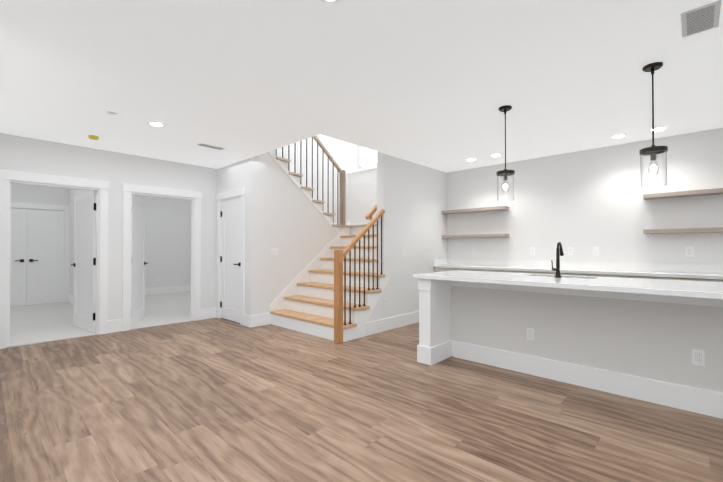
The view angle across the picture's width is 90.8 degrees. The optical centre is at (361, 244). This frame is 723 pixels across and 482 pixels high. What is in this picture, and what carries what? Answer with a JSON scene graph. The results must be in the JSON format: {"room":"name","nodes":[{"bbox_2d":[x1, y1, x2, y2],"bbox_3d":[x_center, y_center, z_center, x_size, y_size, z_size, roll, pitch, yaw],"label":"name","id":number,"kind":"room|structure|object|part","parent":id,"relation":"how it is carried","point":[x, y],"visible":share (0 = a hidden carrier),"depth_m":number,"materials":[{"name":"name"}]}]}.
{"room":"finished basement","nodes":[
{"label":"finished basement","id":0,"kind":"room"},
{"bbox_2d":[69,189,89,295],"bbox_3d":[-5.076,-0.024,6.684,4.080,2.600,0.100,-1,-1,43],"label":"wall","id":1,"kind":"structure","parent":0,"point":[74,192],"depth_m":7.80,"materials":[{"name":"white paint"}]},
{"bbox_2d":[68,294,72,303],"bbox_3d":[-5.116,1.185,6.629,4.080,0.180,0.016,-1,-1,43],"label":"baseboard","id":2,"kind":"structure","parent":1,"relation":"attached to","point":[70,298],"depth_m":7.78,"materials":[{"name":"white wood"}]},
{"bbox_2d":[6,291,193,347],"bbox_3d":[-5.007,1.321,6.742,4.320,0.112,6.340,-1,-1,43],"label":"floor","id":3,"kind":"structure","parent":0,"point":[38,323],"depth_m":6.07,"materials":[{"name":"white"}]},
{"bbox_2d":[11,183,190,287],"bbox_3d":[-6.537,-0.009,8.195,0.120,2.600,6.580,-1,-1,43],"label":"wall","id":4,"kind":"structure","parent":0,"point":[168,244],"depth_m":9.43,"materials":[{"name":"white paint"}]},
{"bbox_2d":[10,208,26,306],"bbox_3d":[-7.252,0.261,7.278,0.085,2.018,0.608,-1,-1,43],"label":"closet door","id":5,"kind":"structure","parent":4,"relation":"in","point":[18,257],"depth_m":7.42,"materials":[{"name":"white wood"}]},
{"bbox_2d":[11,202,69,301],"bbox_3d":[-7.059,0.202,7.518,0.045,2.165,1.400,-1,-1,43],"label":"trim","id":6,"kind":"structure","parent":4,"relation":"attached to","point":[65,209],"depth_m":7.96,"materials":[{"name":"white wood"}]},
{"bbox_2d":[26,209,64,304],"bbox_3d":[-6.833,0.266,7.724,0.085,2.018,0.608,-1,-1,43],"label":"closet door","id":7,"kind":"structure","parent":4,"relation":"in","point":[45,259],"depth_m":7.72,"materials":[{"name":"white wood"}]},
{"bbox_2d":[145,285,190,294],"bbox_3d":[-5.418,1.213,9.272,0.016,0.180,3.220,-1,-1,43],"label":"baseboard","id":8,"kind":"structure","parent":4,"relation":"attached to","point":[162,290],"depth_m":9.52,"materials":[{"name":"white wood"}]},
{"bbox_2d":[0,133,216,320],"bbox_3d":[-3.579,-0.040,5.210,0.120,2.600,2.944,-1,-1,43],"label":"wall","id":9,"kind":"structure","parent":0,"point":[116,170],"depth_m":5.17,"materials":[{"name":"white paint"}]},
{"bbox_2d":[0,169,109,348],"bbox_3d":[-4.031,0.176,4.708,0.145,2.159,1.132,-1,-1,43],"label":"door frame","id":10,"kind":"structure","parent":9,"relation":"attached to","point":[102,186],"depth_m":4.64,"materials":[{"name":"white wood"}]},
{"bbox_2d":[71,191,95,332],"bbox_3d":[-4.139,0.241,5.327,0.896,2.018,0.135,0,-1,37],"label":"room door","id":11,"kind":"structure","parent":9,"relation":"in","point":[84,285],"depth_m":5.28,"materials":[{"name":"white wood"}]},
{"bbox_2d":[107,319,121,332],"bbox_3d":[-3.550,1.170,5.129,0.016,0.180,0.180,-1,-1,43],"label":"baseboard","id":12,"kind":"structure","parent":9,"relation":"attached to","point":[113,326],"depth_m":5.12,"materials":[{"name":"white wood"}]},
{"bbox_2d":[131,195,147,326],"bbox_3d":[-3.637,0.245,5.795,0.135,2.018,0.910,0,-1,-20],"label":"room door","id":13,"kind":"structure","parent":9,"relation":"in","point":[138,263],"depth_m":5.79,"materials":[{"name":"white wood"}]},
{"bbox_2d":[122,183,201,330],"bbox_3d":[-3.143,0.186,5.651,0.145,2.159,1.146,-1,-1,43],"label":"door frame","id":14,"kind":"structure","parent":9,"relation":"attached to","point":[127,189],"depth_m":5.56,"materials":[{"name":"white wood"}]},
{"bbox_2d":[200,307,215,319],"bbox_3d":[-2.626,1.180,6.111,0.016,0.180,0.273,-1,-1,43],"label":"baseboard","id":15,"kind":"structure","parent":9,"relation":"attached to","point":[208,313],"depth_m":6.10,"materials":[{"name":"white wood"}]},
{"bbox_2d":[217,158,257,315],"bbox_3d":[-2.275,-0.030,6.085,1.720,2.600,0.120,-1,-1,43],"label":"wall","id":16,"kind":"structure","parent":0,"point":[239,174],"depth_m":5.52,"materials":[{"name":"white paint"}]},
{"bbox_2d":[220,198,240,322],"bbox_3d":[-2.154,0.247,5.930,0.728,2.018,0.135,-1,-1,43],"label":"closet door","id":17,"kind":"structure","parent":16,"relation":"in","point":[230,256],"depth_m":5.93,"materials":[{"name":"white wood"}]},
{"bbox_2d":[216,187,244,325],"bbox_3d":[-2.129,0.248,5.946,0.760,2.040,0.118,-1,-1,43],"label":"door frame","id":18,"kind":"structure","parent":16,"relation":"attached to","point":[220,242],"depth_m":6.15,"materials":[{"name":"white wood"}]},
{"bbox_2d":[244,314,250,327],"bbox_3d":[-1.758,1.173,5.494,0.206,0.180,0.016,-1,-1,43],"label":"baseboard","id":19,"kind":"structure","parent":16,"relation":"attached to","point":[247,320],"depth_m":5.48,"materials":[{"name":"white wood"}]},
{"bbox_2d":[254,150,343,314],"bbox_3d":[-0.998,-0.155,6.276,0.120,2.854,1.906,-1,-1,43],"label":"wall","id":20,"kind":"structure","parent":0,"point":[295,227],"depth_m":5.87,"materials":[{"name":"white paint"}]},
{"bbox_2d":[251,313,270,327],"bbox_3d":[-1.568,1.174,5.557,0.016,0.180,0.337,-1,-1,43],"label":"baseboard","id":21,"kind":"structure","parent":20,"relation":"attached to","point":[260,319],"depth_m":5.54,"materials":[{"name":"white"}]},
{"bbox_2d":[270,248,278,254],"bbox_3d":[-1.402,0.114,5.750,0.008,0.115,0.162,-1,-1,43],"label":"light switch","id":22,"kind":"object","parent":20,"relation":"attached to","point":[274,251],"visible":1,"depth_m":5.75,"materials":[{"name":"white plastic"}]},
{"bbox_2d":[275,134,357,223],"bbox_3d":[-1.478,-1.509,8.115,0.120,5.600,4.146,-1,-1,43],"label":"wall","id":23,"kind":"structure","parent":0,"point":[344,154],"depth_m":8.65,"materials":[{"name":"white paint"}]},
{"bbox_2d":[0,0,722,171],"bbox_3d":[-1.462,-1.506,3.594,13.840,0.300,10.770,-1,-1,43],"label":"ceiling","id":24,"kind":"structure","parent":0,"point":[239,80],"depth_m":2.87,"materials":[{"name":"white paint"}]},
{"bbox_2d":[88,135,98,139],"bbox_3d":[-3.332,-1.332,4.436,0.110,0.029,0.110,-1,-1,43],"label":"cap","id":25,"kind":"object","parent":24,"relation":"attached to","point":[93,137],"visible":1,"depth_m":4.41,"materials":[{"name":"yellow plastic"}]},
{"bbox_2d":[147,121,164,126],"bbox_3d":[-2.293,-1.347,3.986,0.170,0.009,0.170,-1,-1,43],"label":"recessed light","id":26,"kind":"object","parent":24,"relation":"in","point":[156,123],"visible":0.98,"depth_m":3.97,"materials":[{"name":"white"}]},
{"bbox_2d":[198,143,224,149],"bbox_3d":[-2.056,-1.338,4.872,0.120,0.008,0.330,-1,-1,43],"label":"ceiling vent","id":27,"kind":"object","parent":24,"relation":"in","point":[210,146],"visible":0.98,"depth_m":4.85,"materials":[{"name":"white metal"}]},
{"bbox_2d":[321,0,339,2],"bbox_3d":[-0.173,-1.368,1.928,0.170,0.009,0.170,-1,-1,43],"label":"recessed light","id":28,"kind":"object","parent":24,"relation":"in","point":[330,1],"visible":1,"depth_m":2.00,"materials":[{"name":"white"}]},
{"bbox_2d":[490,154,501,156],"bbox_3d":[2.006,-1.333,5.320,0.170,0.009,0.170,-1,-1,43],"label":"recessed light","id":29,"kind":"object","parent":24,"relation":"in","point":[494,155],"visible":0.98,"depth_m":5.33,"materials":[{"name":"white"}]},
{"bbox_2d":[496,105,514,200],"bbox_3d":[1.424,-0.897,3.529,0.168,0.920,0.168,-1,-1,43],"label":"pendant light","id":30,"kind":"object","parent":24,"relation":"hanging from","point":[505,184],"visible":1,"depth_m":3.47,"materials":[{"name":"clear glass"}]},
{"bbox_2d":[610,134,626,138],"bbox_3d":[3.186,-1.342,4.416,0.170,0.009,0.170,-1,-1,43],"label":"recessed light","id":31,"kind":"object","parent":24,"relation":"in","point":[618,136],"visible":0.96,"depth_m":4.41,"materials":[{"name":"white"}]},
{"bbox_2d":[639,62,667,187],"bbox_3d":[2.225,-0.906,2.720,0.168,0.920,0.168,-1,-1,43],"label":"pendant light","id":32,"kind":"object","parent":24,"relation":"hanging from","point":[653,164],"visible":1,"depth_m":2.67,"materials":[{"name":"black metal"}]},
{"bbox_2d":[649,126,667,131],"bbox_3d":[3.462,-1.345,4.156,0.170,0.009,0.170,-1,-1,43],"label":"recessed light","id":33,"kind":"object","parent":24,"relation":"in","point":[656,129],"visible":0.88,"depth_m":4.15,"materials":[{"name":"white"}]},
{"bbox_2d":[680,0,720,37],"bbox_3d":[2.062,-1.366,2.171,0.170,0.008,0.330,-1,-1,43],"label":"ceiling vent","id":34,"kind":"object","parent":24,"relation":"in","point":[706,17],"visible":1,"depth_m":2.16,"materials":[{"name":"white metal"}]},
{"bbox_2d":[0,318,722,481],"bbox_3d":[0.111,1.278,2.084,9.520,0.100,10.770,-1,-1,43],"label":"floor","id":35,"kind":"structure","parent":0,"point":[216,400],"depth_m":2.53,"materials":[{"name":"brown wood"}]},
{"bbox_2d":[251,136,389,343],"bbox_3d":[-0.383,-0.823,6.800,3.263,4.199,3.507,-1,-1,43],"label":"staircase","id":36,"kind":"structure","parent":35,"relation":"on","point":[320,294],"depth_m":5.53,"materials":[{"name":"white wood"}]},
{"bbox_3d":[-1.007,-2.148,6.287,0.060,1.560,1.885,-1,-1,43],"label":"handrail","id":37,"kind":"part","parent":36,"relation":"part of","materials":[{"name":"brown wood"}]},
{"bbox_3d":[0.275,-0.548,5.306,0.229,1.504,1.844,-1,-1,43],"label":"handrail","id":38,"kind":"part","parent":36,"relation":"part of","materials":[{"name":"brown wood"}]},
{"bbox_2d":[417,278,722,418],"bbox_3d":[2.392,0.790,2.744,4.056,0.890,0.951,-1,-1,43],"label":"kitchen island","id":39,"kind":"object","parent":35,"relation":"on","point":[638,338],"depth_m":3.09,"materials":[{"name":"white paint"}]},
{"bbox_3d":[0.802,0.802,3.889,0.172,0.890,0.440,-1,-1,43],"label":"panel","id":40,"kind":"part","parent":39,"relation":"part of","materials":[{"name":"white wood"}]},
{"bbox_2d":[527,328,533,340],"bbox_3d":[1.618,0.857,3.418,0.070,0.115,0.008,-1,-1,43],"label":"outlet","id":41,"kind":"object","parent":39,"relation":"attached to","point":[530,333],"visible":1,"depth_m":3.41,"materials":[{"name":"white plastic"}]},
{"bbox_2d":[413,270,722,301],"bbox_3d":[2.260,0.324,2.634,4.090,0.040,0.660,-1,-1,43],"label":"island countertop","id":42,"kind":"structure","parent":39,"relation":"on","point":[610,285],"depth_m":2.89,"materials":[{"name":"white stone"}]},
{"bbox_2d":[551,242,563,277],"bbox_3d":[1.894,0.143,3.435,0.083,0.337,0.179,-1,-1,43],"label":"faucet","id":43,"kind":"object","parent":42,"relation":"on","point":[557,269],"depth_m":3.38,"materials":[{"name":"black metal"}]},
{"bbox_2d":[692,349,704,365],"bbox_3d":[2.471,0.828,2.616,0.070,0.115,0.008,-1,-1,43],"label":"outlet","id":44,"kind":"object","parent":39,"relation":"attached to","point":[698,357],"visible":1,"depth_m":2.61,"materials":[{"name":"white plastic"}]},
{"bbox_2d":[433,259,722,281],"bbox_3d":[3.380,0.746,4.498,5.418,1.015,0.479,-1,-1,43],"label":"countertop","id":45,"kind":"structure","parent":35,"relation":"on","point":[698,272],"depth_m":4.76,"materials":[{"name":"white stone"}]},
{"bbox_2d":[347,169,376,223],"bbox_3d":[0.847,-0.264,8.129,3.230,3.110,0.120,-1,-1,43],"label":"wall","id":46,"kind":"structure","parent":0,"point":[361,195],"depth_m":8.86,"materials":[{"name":"white paint"}]},
{"bbox_2d":[347,167,376,174],"bbox_3d":[0.889,-1.838,8.285,3.098,0.040,0.420,-1,-1,43],"label":"wall ledge","id":47,"kind":"object","parent":46,"relation":"on","point":[362,170],"visible":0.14,"depth_m":8.82,"materials":[{"name":"white wood"}]},
{"bbox_2d":[350,222,376,224],"bbox_3d":[0.753,-0.455,8.127,3.098,0.180,0.016,-1,-1,43],"label":"baseboard","id":48,"kind":"structure","parent":46,"relation":"attached to","point":[361,223],"depth_m":8.85,"materials":[{"name":"white wood"}]},
{"bbox_2d":[358,146,376,170],"bbox_3d":[1.121,-3.081,8.450,3.230,2.450,0.120,-1,-1,43],"label":"wall","id":49,"kind":"structure","parent":0,"point":[359,168],"depth_m":9.46,"materials":[{"name":"white paint"}]},
{"bbox_2d":[360,146,376,167],"bbox_3d":[0.431,-2.660,9.047,1.200,1.280,0.090,-1,-1,43],"label":"window","id":50,"kind":"structure","parent":49,"relation":"in","point":[368,157],"depth_m":9.33,"materials":[{"name":"white glass"}]},
{"bbox_2d":[351,151,446,322],"bbox_3d":[0.994,-1.531,6.036,0.130,5.600,3.787,-1,-1,43],"label":"wall","id":51,"kind":"structure","parent":0,"point":[412,199],"depth_m":5.62,"materials":[{"name":"white paint"}]},
{"bbox_2d":[367,311,418,335],"bbox_3d":[0.667,1.174,5.554,0.016,0.180,1.745,-1,-1,43],"label":"baseboard","id":52,"kind":"structure","parent":51,"relation":"attached to","point":[382,325],"depth_m":5.31,"materials":[{"name":"white wood"}]},
{"bbox_2d":[447,128,722,264],"bbox_3d":[4.023,-0.049,4.315,6.620,2.600,0.120,-1,-1,43],"label":"wall","id":53,"kind":"structure","parent":0,"point":[582,203],"depth_m":4.95,"materials":[{"name":"white paint"}]},
{"bbox_2d":[442,206,508,213],"bbox_3d":[1.914,-0.586,6.084,1.128,0.050,0.198,-1,-1,43],"label":"shelf","id":54,"kind":"object","parent":53,"relation":"attached to","point":[484,209],"visible":1,"depth_m":5.99,"materials":[{"name":"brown wood"}]},
{"bbox_2d":[442,234,508,237],"bbox_3d":[1.914,-0.146,6.079,1.128,0.050,0.198,-1,-1,43],"label":"shelf","id":55,"kind":"object","parent":53,"relation":"attached to","point":[476,236],"visible":1,"depth_m":5.98,"materials":[{"name":"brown wood"}]},
{"bbox_2d":[530,247,534,254],"bbox_3d":[2.646,0.099,5.521,0.070,0.115,0.008,-1,-1,43],"label":"electrical outlet","id":56,"kind":"object","parent":53,"relation":"attached to","point":[532,250],"visible":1,"depth_m":5.52,"materials":[{"name":"white plastic"}]},
{"bbox_2d":[568,247,573,254],"bbox_3d":[3.029,0.095,5.161,0.070,0.115,0.008,-1,-1,43],"label":"electrical outlet","id":57,"kind":"object","parent":53,"relation":"attached to","point":[570,250],"visible":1,"depth_m":5.16,"materials":[{"name":"white plastic"}]},
{"bbox_2d":[593,247,598,255],"bbox_3d":[3.253,0.093,4.950,0.070,0.115,0.008,-1,-1,43],"label":"electrical outlet","id":58,"kind":"object","parent":53,"relation":"attached to","point":[595,251],"visible":1,"depth_m":4.94,"materials":[{"name":"white plastic"}]},
{"bbox_2d":[643,188,722,199],"bbox_3d":[3.967,-0.606,4.152,1.070,0.050,0.198,-1,-1,43],"label":"shelf","id":59,"kind":"object","parent":53,"relation":"attached to","point":[704,192],"visible":1,"depth_m":4.21,"materials":[{"name":"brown wood"}]},
{"bbox_2d":[643,227,722,233],"bbox_3d":[3.967,-0.166,4.148,1.070,0.050,0.198,-1,-1,43],"label":"shelf","id":60,"kind":"object","parent":53,"relation":"attached to","point":[686,230],"visible":1,"depth_m":4.18,"materials":[{"name":"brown wood"}]},
{"bbox_2d":[686,247,692,256],"bbox_3d":[3.950,0.086,4.294,0.070,0.115,0.008,-1,-1,43],"label":"electrical outlet","id":61,"kind":"object","parent":53,"relation":"attached to","point":[689,251],"visible":1,"depth_m":4.29,"materials":[{"name":"white plastic"}]}
]}

